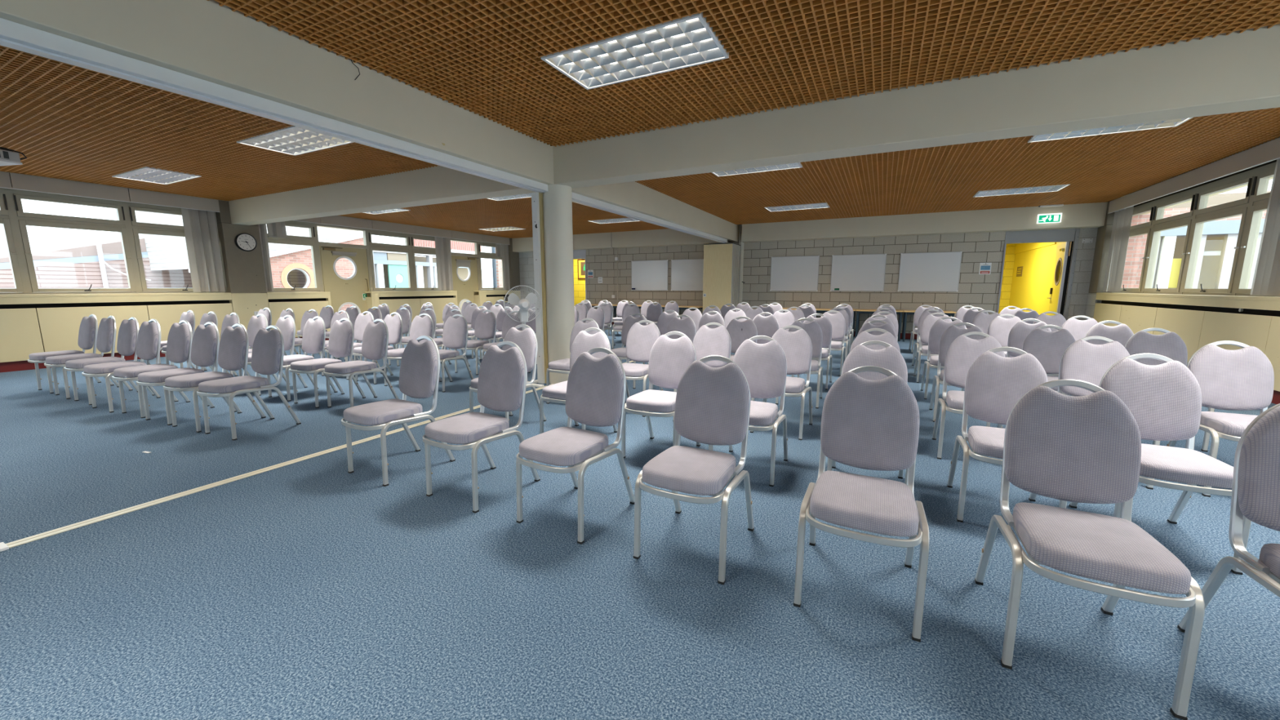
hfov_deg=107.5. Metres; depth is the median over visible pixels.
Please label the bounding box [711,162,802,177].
ceiling light
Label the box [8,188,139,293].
window
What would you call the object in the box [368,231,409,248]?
window pane
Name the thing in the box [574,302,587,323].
chair
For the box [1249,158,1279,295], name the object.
vertical blind
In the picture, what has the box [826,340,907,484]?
chair
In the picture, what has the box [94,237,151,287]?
mast
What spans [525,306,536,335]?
chair
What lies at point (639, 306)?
table
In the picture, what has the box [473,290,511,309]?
radiator casing
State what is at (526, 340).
chair
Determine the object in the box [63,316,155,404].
chair
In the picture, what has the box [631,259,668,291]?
whiteboard
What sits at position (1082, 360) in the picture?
chair
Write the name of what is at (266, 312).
chair
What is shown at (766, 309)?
chair
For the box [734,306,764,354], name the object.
chair
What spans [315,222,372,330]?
door
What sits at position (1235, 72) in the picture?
beam
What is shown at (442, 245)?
curtain
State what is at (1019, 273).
sign
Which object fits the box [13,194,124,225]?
window pane
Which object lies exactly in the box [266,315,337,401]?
chair
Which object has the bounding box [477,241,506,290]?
window
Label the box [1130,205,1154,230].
window pane
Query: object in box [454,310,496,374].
chair
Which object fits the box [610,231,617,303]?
cable conduit
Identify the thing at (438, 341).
chair
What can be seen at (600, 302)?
chair
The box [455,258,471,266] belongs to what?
door closer
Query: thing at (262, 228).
vertical blind
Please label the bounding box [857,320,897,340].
chair
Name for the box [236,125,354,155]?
ceiling light
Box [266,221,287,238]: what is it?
vertical blind
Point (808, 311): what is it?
chair
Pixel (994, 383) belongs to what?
chair
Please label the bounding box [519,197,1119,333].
wall
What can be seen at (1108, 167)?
ceiling
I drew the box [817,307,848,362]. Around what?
chair
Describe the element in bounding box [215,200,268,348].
pillar
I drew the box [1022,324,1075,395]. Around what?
chair
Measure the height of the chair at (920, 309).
0.886 m
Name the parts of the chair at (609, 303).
backrest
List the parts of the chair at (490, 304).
backrest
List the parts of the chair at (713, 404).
leg, leg, seat frame, seat, backrest, frame, leg, leg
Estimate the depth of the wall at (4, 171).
10.99 m
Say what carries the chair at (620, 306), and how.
on the floor
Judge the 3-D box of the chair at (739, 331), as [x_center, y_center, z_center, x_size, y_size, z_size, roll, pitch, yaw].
[1.073,-0.036,5.295,0.431,0.886,0.577,5,10,28]
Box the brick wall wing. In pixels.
[1121,213,1150,288]
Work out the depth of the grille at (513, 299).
5.68 m
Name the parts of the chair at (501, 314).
seat, backrest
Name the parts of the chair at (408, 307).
backrest, frame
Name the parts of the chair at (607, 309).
backrest, frame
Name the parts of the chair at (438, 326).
seat, backrest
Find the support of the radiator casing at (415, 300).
on the floor
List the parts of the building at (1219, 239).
grey panel, yellow panel, grey panel, cross rail, grey panel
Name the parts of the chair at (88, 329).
seat frame, leg, leg, seat, backrest, frame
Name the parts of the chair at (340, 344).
leg, seat frame, seat, leg, leg, backrest, frame, leg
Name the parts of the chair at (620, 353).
seat, seat frame, backrest, frame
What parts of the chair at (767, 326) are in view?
frame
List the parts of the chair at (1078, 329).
frame, backrest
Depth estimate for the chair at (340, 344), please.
5.06 m
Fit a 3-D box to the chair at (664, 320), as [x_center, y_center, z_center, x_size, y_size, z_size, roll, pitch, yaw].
[0.332,-0.269,6.792,0.431,0.886,0.577,5,10,27]
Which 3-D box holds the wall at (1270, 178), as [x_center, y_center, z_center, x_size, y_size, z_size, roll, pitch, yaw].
[5.289,-0.416,0.920,0.370,2.980,19.350,4,10,27]
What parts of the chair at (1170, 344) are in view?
frame, backrest, leg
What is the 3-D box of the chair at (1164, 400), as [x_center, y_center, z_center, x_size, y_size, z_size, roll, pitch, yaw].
[2.489,0.439,2.235,0.431,0.886,0.577,4,10,26]
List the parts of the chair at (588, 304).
backrest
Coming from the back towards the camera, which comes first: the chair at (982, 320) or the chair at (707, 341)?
the chair at (982, 320)
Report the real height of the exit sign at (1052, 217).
0.180 m
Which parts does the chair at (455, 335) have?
leg, leg, seat, backrest, frame, leg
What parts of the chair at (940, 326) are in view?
leg, leg, seat, seat frame, frame, backrest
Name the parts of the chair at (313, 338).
leg, leg, seat, leg, backrest, frame, leg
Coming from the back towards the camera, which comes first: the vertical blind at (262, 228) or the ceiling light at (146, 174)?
the vertical blind at (262, 228)
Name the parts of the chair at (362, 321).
seat, leg, backrest, frame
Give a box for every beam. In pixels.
[0,0,554,184]
[228,23,1279,225]
[511,228,728,252]
[571,181,739,242]
[741,202,1107,242]
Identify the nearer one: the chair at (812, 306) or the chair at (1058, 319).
the chair at (1058, 319)
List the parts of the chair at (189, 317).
seat, backrest, frame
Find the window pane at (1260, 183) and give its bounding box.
[1250,169,1275,201]
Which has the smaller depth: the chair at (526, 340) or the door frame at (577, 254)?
the chair at (526, 340)
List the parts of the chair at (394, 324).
leg, seat frame, seat, leg, leg, backrest, frame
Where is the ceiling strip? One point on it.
(1056, 205)
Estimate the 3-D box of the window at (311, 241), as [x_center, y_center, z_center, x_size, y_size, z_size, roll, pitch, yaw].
[-7.598,-2.249,10.133,0.136,1.548,1.200,4,10,27]
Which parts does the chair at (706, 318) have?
frame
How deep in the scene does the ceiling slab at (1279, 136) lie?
6.87 m
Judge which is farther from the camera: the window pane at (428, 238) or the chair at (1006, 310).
the window pane at (428, 238)
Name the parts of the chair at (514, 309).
backrest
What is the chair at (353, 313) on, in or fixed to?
on the floor
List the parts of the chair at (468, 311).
backrest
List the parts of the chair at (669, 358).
leg, leg, seat frame, seat, backrest, frame, leg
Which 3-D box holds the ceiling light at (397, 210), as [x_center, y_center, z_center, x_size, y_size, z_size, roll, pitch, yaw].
[-5.557,-3.231,9.991,1.200,0.096,0.600,4,10,27]
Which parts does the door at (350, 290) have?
frame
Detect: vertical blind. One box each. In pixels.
[258,223,273,291]
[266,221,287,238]
[495,243,502,257]
[501,244,510,289]
[1102,205,1133,292]
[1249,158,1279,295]
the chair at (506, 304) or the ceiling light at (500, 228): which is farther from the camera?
the ceiling light at (500, 228)
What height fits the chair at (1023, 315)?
0.886 m
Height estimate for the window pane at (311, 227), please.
0.316 m
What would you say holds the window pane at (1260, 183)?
attached to the window at (1260, 199)
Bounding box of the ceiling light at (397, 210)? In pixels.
[362,208,410,214]
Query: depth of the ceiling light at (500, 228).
13.26 m
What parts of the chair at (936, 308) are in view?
backrest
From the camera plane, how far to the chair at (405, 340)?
7.44 m
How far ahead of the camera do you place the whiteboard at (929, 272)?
10.77 m
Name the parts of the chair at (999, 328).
frame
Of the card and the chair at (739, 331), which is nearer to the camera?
the chair at (739, 331)
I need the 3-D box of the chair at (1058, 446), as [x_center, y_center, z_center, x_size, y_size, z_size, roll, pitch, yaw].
[1.469,0.544,1.561,0.431,0.886,0.577,4,10,27]
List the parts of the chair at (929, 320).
leg, leg, seat frame, seat, frame, backrest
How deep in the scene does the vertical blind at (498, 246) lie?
15.40 m
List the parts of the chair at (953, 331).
leg, leg, seat, seat frame, frame, backrest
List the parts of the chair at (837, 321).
seat frame, seat, backrest, frame, leg, leg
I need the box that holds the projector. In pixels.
[0,146,26,165]
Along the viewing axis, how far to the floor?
1.90 m
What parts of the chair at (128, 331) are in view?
seat frame, leg, leg, seat, backrest, frame, leg, leg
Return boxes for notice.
[362,293,367,300]
[587,270,593,278]
[978,262,991,274]
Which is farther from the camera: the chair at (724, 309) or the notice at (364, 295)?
the notice at (364, 295)
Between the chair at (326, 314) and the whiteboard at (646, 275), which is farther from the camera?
the whiteboard at (646, 275)
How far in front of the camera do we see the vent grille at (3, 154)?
4.66 m
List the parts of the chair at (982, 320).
frame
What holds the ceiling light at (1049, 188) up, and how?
attached to the ceiling at (1108, 167)
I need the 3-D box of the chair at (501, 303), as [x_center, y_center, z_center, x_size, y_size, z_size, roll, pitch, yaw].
[-3.871,-1.156,12.494,0.431,0.886,0.577,5,10,27]
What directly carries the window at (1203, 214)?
in the wall at (1270, 178)
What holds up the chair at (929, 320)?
on the floor
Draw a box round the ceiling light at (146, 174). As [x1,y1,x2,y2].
[111,166,201,184]
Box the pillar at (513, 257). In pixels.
[502,238,520,299]
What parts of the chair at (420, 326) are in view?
leg, seat frame, seat, backrest, frame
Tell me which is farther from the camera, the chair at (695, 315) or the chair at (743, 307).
the chair at (743, 307)
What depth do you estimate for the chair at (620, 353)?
6.04 m
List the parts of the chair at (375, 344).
leg, seat frame, seat, leg, leg, backrest, frame, leg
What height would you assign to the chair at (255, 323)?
0.886 m
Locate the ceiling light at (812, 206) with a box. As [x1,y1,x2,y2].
[764,202,829,211]
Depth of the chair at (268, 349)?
4.05 m
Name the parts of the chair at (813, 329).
backrest, frame, seat frame, seat, leg, leg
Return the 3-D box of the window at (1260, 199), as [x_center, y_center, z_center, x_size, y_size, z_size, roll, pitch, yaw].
[7.298,-1.500,5.310,0.136,1.548,1.200,4,10,27]
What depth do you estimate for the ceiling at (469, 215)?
11.07 m
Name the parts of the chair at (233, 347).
leg, seat frame, leg, seat, backrest, leg, frame, leg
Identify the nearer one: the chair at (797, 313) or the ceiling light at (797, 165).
the ceiling light at (797, 165)
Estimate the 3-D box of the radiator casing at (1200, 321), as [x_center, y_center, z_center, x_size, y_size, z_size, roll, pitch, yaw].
[7.460,-0.271,6.064,0.304,1.112,7.220,4,10,27]
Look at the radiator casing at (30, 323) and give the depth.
7.32 m
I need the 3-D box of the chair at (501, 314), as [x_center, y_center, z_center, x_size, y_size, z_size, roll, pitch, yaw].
[-2.430,-0.458,8.008,0.431,0.886,0.577,4,10,26]
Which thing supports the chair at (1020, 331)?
on the floor
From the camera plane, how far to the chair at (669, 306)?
11.46 m
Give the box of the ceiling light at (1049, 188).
[973,183,1070,197]
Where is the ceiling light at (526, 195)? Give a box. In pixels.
[488,193,531,200]
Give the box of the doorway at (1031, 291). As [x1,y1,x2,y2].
[998,241,1066,315]
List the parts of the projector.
mount plate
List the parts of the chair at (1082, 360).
frame, backrest, leg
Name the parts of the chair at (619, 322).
seat, backrest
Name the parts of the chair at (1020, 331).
frame, backrest, seat frame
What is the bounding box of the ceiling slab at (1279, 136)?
[1120,136,1279,197]
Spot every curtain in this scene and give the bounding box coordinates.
[181,208,225,292]
[434,236,453,290]
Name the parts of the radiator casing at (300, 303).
sill, panel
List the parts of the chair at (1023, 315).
frame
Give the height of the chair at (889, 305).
0.886 m
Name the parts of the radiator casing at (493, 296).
panel, sill, panel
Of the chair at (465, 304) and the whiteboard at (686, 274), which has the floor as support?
the chair at (465, 304)
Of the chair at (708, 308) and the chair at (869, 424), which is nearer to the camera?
the chair at (869, 424)
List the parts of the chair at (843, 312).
backrest, seat, frame, leg, leg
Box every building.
[372,239,502,311]
[1151,191,1270,288]
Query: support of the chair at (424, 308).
on the floor
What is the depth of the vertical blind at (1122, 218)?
8.70 m
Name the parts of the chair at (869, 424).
leg, leg, seat frame, seat, frame, backrest, leg, leg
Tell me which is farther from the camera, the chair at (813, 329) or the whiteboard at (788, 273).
the whiteboard at (788, 273)
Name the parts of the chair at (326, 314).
backrest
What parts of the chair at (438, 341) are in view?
seat, backrest, leg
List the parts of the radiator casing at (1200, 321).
panel, panel, panel, sill, panel, panel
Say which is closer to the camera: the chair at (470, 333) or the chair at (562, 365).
the chair at (562, 365)
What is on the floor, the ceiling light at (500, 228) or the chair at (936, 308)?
the chair at (936, 308)
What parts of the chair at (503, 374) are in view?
leg, seat frame, seat, leg, leg, backrest, frame, leg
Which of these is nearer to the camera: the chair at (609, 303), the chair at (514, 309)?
the chair at (514, 309)
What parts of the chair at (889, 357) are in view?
leg, leg, backrest, frame, leg, leg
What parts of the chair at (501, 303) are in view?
backrest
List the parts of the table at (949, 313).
leg, leg, under frame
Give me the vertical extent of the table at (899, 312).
0.690 m
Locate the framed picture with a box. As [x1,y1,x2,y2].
[577,258,585,279]
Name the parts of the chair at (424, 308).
backrest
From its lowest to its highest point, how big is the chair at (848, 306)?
0.886 m
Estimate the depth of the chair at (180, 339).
4.69 m
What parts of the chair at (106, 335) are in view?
seat frame, leg, leg, seat, backrest, frame, leg, leg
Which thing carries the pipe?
attached to the cabinet
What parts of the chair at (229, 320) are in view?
backrest, frame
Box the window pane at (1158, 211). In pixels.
[1151,193,1196,224]
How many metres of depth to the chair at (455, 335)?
5.81 m
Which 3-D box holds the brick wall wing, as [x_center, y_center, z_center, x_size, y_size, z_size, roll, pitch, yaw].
[9.947,-1.871,9.564,0.600,3.400,0.400,4,10,27]
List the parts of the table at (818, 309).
under frame, leg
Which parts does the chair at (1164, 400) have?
leg, leg, frame, backrest, leg, seat frame, seat, leg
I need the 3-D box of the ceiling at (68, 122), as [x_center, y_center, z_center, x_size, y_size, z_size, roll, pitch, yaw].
[-7.046,-2.069,2.366,7.474,0.130,11.110,4,10,27]
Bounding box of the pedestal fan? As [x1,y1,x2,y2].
[503,284,544,387]
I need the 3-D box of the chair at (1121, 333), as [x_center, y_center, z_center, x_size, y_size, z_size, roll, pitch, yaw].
[4.639,0.073,4.589,0.431,0.886,0.577,5,10,27]
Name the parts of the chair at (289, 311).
backrest, frame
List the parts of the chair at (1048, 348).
frame, backrest, seat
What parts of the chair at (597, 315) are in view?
frame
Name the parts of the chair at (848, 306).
backrest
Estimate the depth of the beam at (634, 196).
8.16 m
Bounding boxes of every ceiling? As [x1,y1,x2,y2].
[0,45,438,200]
[207,0,1279,146]
[339,197,667,238]
[635,107,1279,224]
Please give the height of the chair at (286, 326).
0.886 m
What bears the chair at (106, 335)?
on the floor
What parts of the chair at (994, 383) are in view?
leg, leg, seat frame, seat, frame, backrest, leg, leg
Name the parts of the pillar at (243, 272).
pier panel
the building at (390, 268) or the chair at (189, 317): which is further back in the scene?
the building at (390, 268)
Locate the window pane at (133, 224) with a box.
[128,206,184,230]
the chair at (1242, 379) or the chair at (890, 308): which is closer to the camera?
the chair at (1242, 379)
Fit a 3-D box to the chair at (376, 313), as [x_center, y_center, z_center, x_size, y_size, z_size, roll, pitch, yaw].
[-4.699,-0.451,7.964,0.431,0.886,0.577,4,10,25]
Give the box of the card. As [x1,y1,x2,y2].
[597,276,602,283]
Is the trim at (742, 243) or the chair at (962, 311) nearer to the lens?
the chair at (962, 311)
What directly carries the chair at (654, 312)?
on the floor
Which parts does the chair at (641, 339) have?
leg, seat, seat frame, backrest, frame, leg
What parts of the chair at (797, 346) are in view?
backrest, seat, seat frame, frame, leg, leg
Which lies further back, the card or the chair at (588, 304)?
the card
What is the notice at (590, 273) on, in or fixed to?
attached to the wall at (975, 290)
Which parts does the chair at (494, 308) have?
backrest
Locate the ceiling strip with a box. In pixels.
[1038,204,1063,207]
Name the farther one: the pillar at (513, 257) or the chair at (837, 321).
the pillar at (513, 257)
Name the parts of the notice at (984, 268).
blue panel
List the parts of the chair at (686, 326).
backrest, frame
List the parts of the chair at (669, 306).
backrest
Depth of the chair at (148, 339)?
4.88 m
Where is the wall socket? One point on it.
(1084, 240)
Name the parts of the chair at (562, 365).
leg, seat frame, seat, backrest, frame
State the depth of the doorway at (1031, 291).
12.56 m
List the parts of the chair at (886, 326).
frame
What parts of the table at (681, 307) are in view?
under frame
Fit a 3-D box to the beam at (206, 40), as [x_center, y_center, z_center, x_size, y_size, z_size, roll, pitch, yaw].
[-3.657,-1.604,0.683,0.250,0.560,11.109,4,10,27]
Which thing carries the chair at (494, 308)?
on the floor
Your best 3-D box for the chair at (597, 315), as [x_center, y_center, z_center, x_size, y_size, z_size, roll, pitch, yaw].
[-0.901,-0.506,8.317,0.431,0.886,0.577,5,10,29]
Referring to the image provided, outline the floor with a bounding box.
[0,327,1279,719]
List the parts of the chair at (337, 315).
seat, backrest, frame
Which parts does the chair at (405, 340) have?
leg, seat, backrest, frame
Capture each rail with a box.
[0,17,547,192]
[572,192,727,243]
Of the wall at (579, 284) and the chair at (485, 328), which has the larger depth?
the wall at (579, 284)
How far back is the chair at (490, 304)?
11.25 m
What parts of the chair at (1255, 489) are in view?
leg, frame, backrest, leg, seat, seat frame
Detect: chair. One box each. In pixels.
[27,314,114,393]
[44,315,133,399]
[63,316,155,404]
[81,319,178,413]
[111,320,208,417]
[136,321,236,425]
[146,310,207,370]
[161,311,228,373]
[163,323,266,432]
[186,312,249,376]
[196,324,301,440]
[212,313,278,382]
[238,315,307,395]
[257,307,271,331]
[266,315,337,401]
[280,308,298,355]
[288,317,365,408]
[289,309,324,358]
[296,305,334,356]
[303,310,353,376]
[323,319,399,407]
[324,306,359,359]
[325,311,382,379]
[341,335,455,486]
[344,306,382,360]
[352,311,402,384]
[372,307,410,365]
[377,303,390,319]
[382,313,441,386]
[394,303,412,349]
[395,307,441,366]
[402,304,439,349]
[405,302,436,337]
[422,341,540,513]
[433,308,469,366]
[435,302,455,337]
[435,305,466,352]
[438,314,473,392]
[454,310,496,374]
[456,306,489,359]
[461,300,473,315]
[463,302,478,329]
[467,301,493,338]
[469,324,546,421]
[473,303,502,342]
[480,306,514,359]
[482,311,530,373]
[494,299,505,331]
[496,305,519,341]
[502,302,515,309]
[515,346,634,544]
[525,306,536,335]
[539,327,617,434]
[546,317,599,404]
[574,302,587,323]
[574,306,578,324]
[579,301,591,323]
[586,306,604,331]
[597,299,611,328]
[597,302,615,345]
[601,301,615,338]
[608,300,627,335]
[610,313,648,388]
[612,303,639,348]
[613,302,634,328]
[621,331,700,457]
[622,320,662,417]
[633,355,754,584]
[640,300,653,317]
[643,310,680,364]
[646,302,662,325]
[652,314,696,389]
[657,301,679,321]
[672,322,731,421]
[680,306,702,332]
[697,311,724,329]
[702,305,721,315]
[708,335,787,486]
[720,303,737,319]
[724,308,746,328]
[726,315,757,360]
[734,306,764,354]
[735,302,750,312]
[749,324,812,439]
[752,312,778,343]
[757,304,773,316]
[768,302,783,313]
[773,309,795,330]
[775,317,822,408]
[784,306,804,322]
[791,313,832,389]
[793,365,928,642]
[796,304,814,317]
[801,302,816,317]
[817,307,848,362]
[820,310,845,376]
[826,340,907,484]
[833,305,851,353]
[837,303,853,344]
[849,328,900,352]
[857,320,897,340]
[862,315,894,329]
[871,308,895,316]
[873,311,898,337]
[876,306,897,340]
[877,304,896,312]
[908,304,934,353]
[911,309,942,366]
[913,312,951,382]
[915,306,944,360]
[920,316,966,399]
[928,322,990,426]
[932,331,1004,459]
[946,346,1066,522]
[955,305,977,321]
[962,307,988,328]
[972,310,999,333]
[974,378,1204,719]
[987,313,1021,357]
[999,306,1020,318]
[1006,318,1058,376]
[1013,308,1039,324]
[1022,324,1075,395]
[1032,311,1066,331]
[1052,315,1097,376]
[1057,336,1159,489]
[1069,353,1251,574]
[1085,320,1133,346]
[1124,327,1214,451]
[1166,340,1274,497]
[1177,403,1279,632]
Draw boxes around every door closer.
[331,251,356,256]
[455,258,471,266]
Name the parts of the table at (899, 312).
leg, under frame, leg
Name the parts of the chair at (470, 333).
seat, leg, backrest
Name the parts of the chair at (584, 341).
leg, seat frame, seat, backrest, frame, leg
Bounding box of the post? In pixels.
[531,191,547,383]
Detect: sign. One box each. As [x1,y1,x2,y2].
[1016,266,1022,276]
[1036,213,1062,223]
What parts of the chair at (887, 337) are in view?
frame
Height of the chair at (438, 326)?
0.886 m
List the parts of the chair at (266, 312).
frame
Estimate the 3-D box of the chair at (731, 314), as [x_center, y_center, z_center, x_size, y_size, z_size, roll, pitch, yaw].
[1.418,-0.352,7.329,0.431,0.886,0.577,5,10,28]
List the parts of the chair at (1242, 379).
leg, leg, seat frame, frame, seat, backrest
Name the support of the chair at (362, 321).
on the floor
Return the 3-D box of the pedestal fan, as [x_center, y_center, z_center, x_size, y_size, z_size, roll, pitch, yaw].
[-1.418,-0.290,5.759,0.456,1.243,0.389,-3,9,-21]
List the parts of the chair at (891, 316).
frame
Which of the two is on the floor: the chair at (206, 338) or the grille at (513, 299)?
the chair at (206, 338)
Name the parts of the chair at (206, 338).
leg, seat frame, leg, seat, backrest, frame, leg, leg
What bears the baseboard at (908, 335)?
attached to the wall at (975, 290)
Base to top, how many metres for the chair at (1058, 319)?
0.886 m
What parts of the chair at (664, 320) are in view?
backrest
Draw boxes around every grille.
[0,151,9,159]
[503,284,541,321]
[503,284,542,322]
[558,17,711,71]
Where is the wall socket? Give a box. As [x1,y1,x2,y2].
[1081,238,1093,243]
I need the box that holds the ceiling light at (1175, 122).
[1027,117,1192,142]
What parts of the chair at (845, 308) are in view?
backrest, frame, leg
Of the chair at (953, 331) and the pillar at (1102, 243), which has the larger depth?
the pillar at (1102, 243)
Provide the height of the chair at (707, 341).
0.886 m
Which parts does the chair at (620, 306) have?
seat, backrest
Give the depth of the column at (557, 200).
5.75 m
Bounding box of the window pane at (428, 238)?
[411,236,435,250]
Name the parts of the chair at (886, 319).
frame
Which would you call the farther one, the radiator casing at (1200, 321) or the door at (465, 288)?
the door at (465, 288)
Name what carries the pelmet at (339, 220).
attached to the wall at (4, 171)
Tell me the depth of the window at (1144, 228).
8.13 m
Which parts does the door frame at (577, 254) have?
over panel, frame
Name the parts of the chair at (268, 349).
leg, seat frame, seat, leg, leg, backrest, frame, leg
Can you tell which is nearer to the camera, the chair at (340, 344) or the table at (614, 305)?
the chair at (340, 344)
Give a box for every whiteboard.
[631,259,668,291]
[671,258,703,291]
[769,255,819,291]
[830,253,886,292]
[897,251,962,292]
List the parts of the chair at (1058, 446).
leg, leg, frame, backrest, seat frame, seat, leg, leg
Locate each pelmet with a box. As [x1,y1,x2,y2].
[0,171,219,212]
[294,215,509,244]
[1107,137,1279,213]
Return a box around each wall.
[4,171,509,243]
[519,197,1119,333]
[573,258,585,306]
[1140,146,1273,214]
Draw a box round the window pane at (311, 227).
[266,222,315,240]
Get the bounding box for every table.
[578,303,615,326]
[612,304,642,317]
[637,305,665,318]
[678,305,702,310]
[815,307,857,337]
[854,308,903,341]
[901,309,955,342]
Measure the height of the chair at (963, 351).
0.886 m
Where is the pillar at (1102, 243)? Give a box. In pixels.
[1084,201,1131,319]
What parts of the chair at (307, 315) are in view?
leg, seat, backrest, frame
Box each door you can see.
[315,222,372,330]
[449,238,479,324]
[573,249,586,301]
[1047,243,1066,315]
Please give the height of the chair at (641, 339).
0.886 m
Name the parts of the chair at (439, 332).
seat, backrest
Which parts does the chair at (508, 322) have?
seat, backrest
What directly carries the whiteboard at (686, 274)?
attached to the wall at (975, 290)
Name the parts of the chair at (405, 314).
backrest, frame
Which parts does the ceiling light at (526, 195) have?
frame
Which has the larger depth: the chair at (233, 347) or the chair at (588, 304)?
the chair at (588, 304)
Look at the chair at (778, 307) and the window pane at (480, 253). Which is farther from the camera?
the window pane at (480, 253)
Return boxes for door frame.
[996,228,1079,320]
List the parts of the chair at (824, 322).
backrest, seat frame, seat, frame, leg, leg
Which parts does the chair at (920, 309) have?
leg, leg, frame, backrest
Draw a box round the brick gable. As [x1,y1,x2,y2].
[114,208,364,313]
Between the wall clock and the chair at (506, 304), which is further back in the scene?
the chair at (506, 304)
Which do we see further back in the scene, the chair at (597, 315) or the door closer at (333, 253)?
the door closer at (333, 253)
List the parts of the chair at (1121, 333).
frame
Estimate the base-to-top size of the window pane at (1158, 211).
0.316 m
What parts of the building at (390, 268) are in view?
post, post, clerestory pane, clerestory panel, green panel, round pane, post, post, post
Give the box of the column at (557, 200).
[542,184,574,383]
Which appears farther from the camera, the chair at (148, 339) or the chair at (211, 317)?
the chair at (211, 317)
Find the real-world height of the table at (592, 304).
0.690 m
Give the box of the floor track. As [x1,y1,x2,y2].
[0,360,633,551]
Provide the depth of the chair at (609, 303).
11.06 m
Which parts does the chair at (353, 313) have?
backrest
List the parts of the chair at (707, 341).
backrest, frame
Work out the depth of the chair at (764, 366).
3.20 m
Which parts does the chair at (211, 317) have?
seat, leg, backrest, frame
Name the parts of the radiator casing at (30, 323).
panel, panel, sill, panel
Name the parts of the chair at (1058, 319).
frame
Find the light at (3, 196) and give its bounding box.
[0,192,8,215]
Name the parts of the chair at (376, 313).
backrest, frame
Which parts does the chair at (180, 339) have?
leg, seat frame, leg, seat, backrest, frame, leg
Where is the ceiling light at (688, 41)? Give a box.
[540,12,728,89]
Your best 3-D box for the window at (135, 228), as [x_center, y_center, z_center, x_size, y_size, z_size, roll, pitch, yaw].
[-8.418,-2.003,8.549,0.136,1.548,1.200,4,10,27]
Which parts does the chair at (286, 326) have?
leg, seat, backrest, frame, leg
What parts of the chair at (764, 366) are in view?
leg, leg, backrest, seat, seat frame, frame, leg, leg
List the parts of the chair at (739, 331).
frame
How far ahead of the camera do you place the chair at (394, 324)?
6.24 m
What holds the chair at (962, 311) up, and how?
on the floor
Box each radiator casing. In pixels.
[0,292,232,372]
[266,291,331,340]
[364,290,457,323]
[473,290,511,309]
[1093,292,1279,404]
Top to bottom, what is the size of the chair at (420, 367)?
0.886 m
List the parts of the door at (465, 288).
frame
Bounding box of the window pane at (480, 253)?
[478,244,495,255]
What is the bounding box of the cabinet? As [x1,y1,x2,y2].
[702,242,744,311]
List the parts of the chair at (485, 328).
leg, seat frame, seat, leg, leg, backrest, frame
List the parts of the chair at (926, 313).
leg, frame, backrest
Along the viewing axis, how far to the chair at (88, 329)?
5.71 m
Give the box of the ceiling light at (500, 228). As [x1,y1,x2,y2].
[478,226,525,231]
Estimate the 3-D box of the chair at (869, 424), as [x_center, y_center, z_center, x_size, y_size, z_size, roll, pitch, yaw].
[0.885,0.498,1.856,0.431,0.886,0.577,4,10,26]
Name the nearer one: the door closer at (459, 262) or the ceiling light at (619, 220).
the ceiling light at (619, 220)
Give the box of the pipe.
[738,225,741,254]
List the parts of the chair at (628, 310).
leg, seat, backrest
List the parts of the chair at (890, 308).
backrest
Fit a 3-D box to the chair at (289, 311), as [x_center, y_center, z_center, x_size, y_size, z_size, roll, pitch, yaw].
[-5.745,-0.357,7.358,0.431,0.886,0.577,5,10,28]
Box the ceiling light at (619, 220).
[587,217,641,223]
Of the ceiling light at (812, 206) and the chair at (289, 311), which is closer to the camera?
the chair at (289, 311)
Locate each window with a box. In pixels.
[0,187,28,294]
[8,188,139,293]
[124,200,219,293]
[266,220,321,292]
[366,228,413,291]
[409,233,449,290]
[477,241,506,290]
[1112,200,1156,293]
[1142,186,1199,294]
[1180,168,1257,295]
[1232,161,1279,297]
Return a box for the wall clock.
[234,233,257,251]
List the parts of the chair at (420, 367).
leg, seat frame, seat, leg, leg, backrest, frame, leg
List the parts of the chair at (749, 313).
backrest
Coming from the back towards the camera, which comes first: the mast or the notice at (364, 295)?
the mast
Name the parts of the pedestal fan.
blade, blade, blade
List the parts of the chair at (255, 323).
backrest, frame, leg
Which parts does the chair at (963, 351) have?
leg, leg, seat frame, seat, frame, backrest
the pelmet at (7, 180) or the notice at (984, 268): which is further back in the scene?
the notice at (984, 268)
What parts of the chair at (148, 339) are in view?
leg, seat frame, leg, seat, backrest, frame, leg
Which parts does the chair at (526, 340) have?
leg, seat frame, seat, leg, backrest, frame, leg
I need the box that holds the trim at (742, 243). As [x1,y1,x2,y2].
[738,241,744,304]
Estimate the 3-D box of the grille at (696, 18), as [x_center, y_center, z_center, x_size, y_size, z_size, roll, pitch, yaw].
[-0.038,-2.237,3.332,1.200,0.014,0.600,4,10,27]
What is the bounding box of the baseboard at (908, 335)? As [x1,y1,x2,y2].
[612,321,917,339]
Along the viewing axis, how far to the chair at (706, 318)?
6.61 m
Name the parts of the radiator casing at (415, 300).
panel, panel, sill, panel, panel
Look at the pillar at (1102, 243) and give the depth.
9.21 m
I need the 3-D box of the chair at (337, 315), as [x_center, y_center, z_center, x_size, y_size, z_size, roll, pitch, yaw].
[-4.492,-0.261,6.738,0.431,0.886,0.577,4,10,26]
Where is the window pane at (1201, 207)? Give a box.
[1193,176,1253,214]
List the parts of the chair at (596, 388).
leg, seat frame, seat, leg, leg, backrest, frame, leg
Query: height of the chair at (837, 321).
0.886 m
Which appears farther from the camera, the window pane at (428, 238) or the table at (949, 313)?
the window pane at (428, 238)
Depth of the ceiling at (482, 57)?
3.12 m

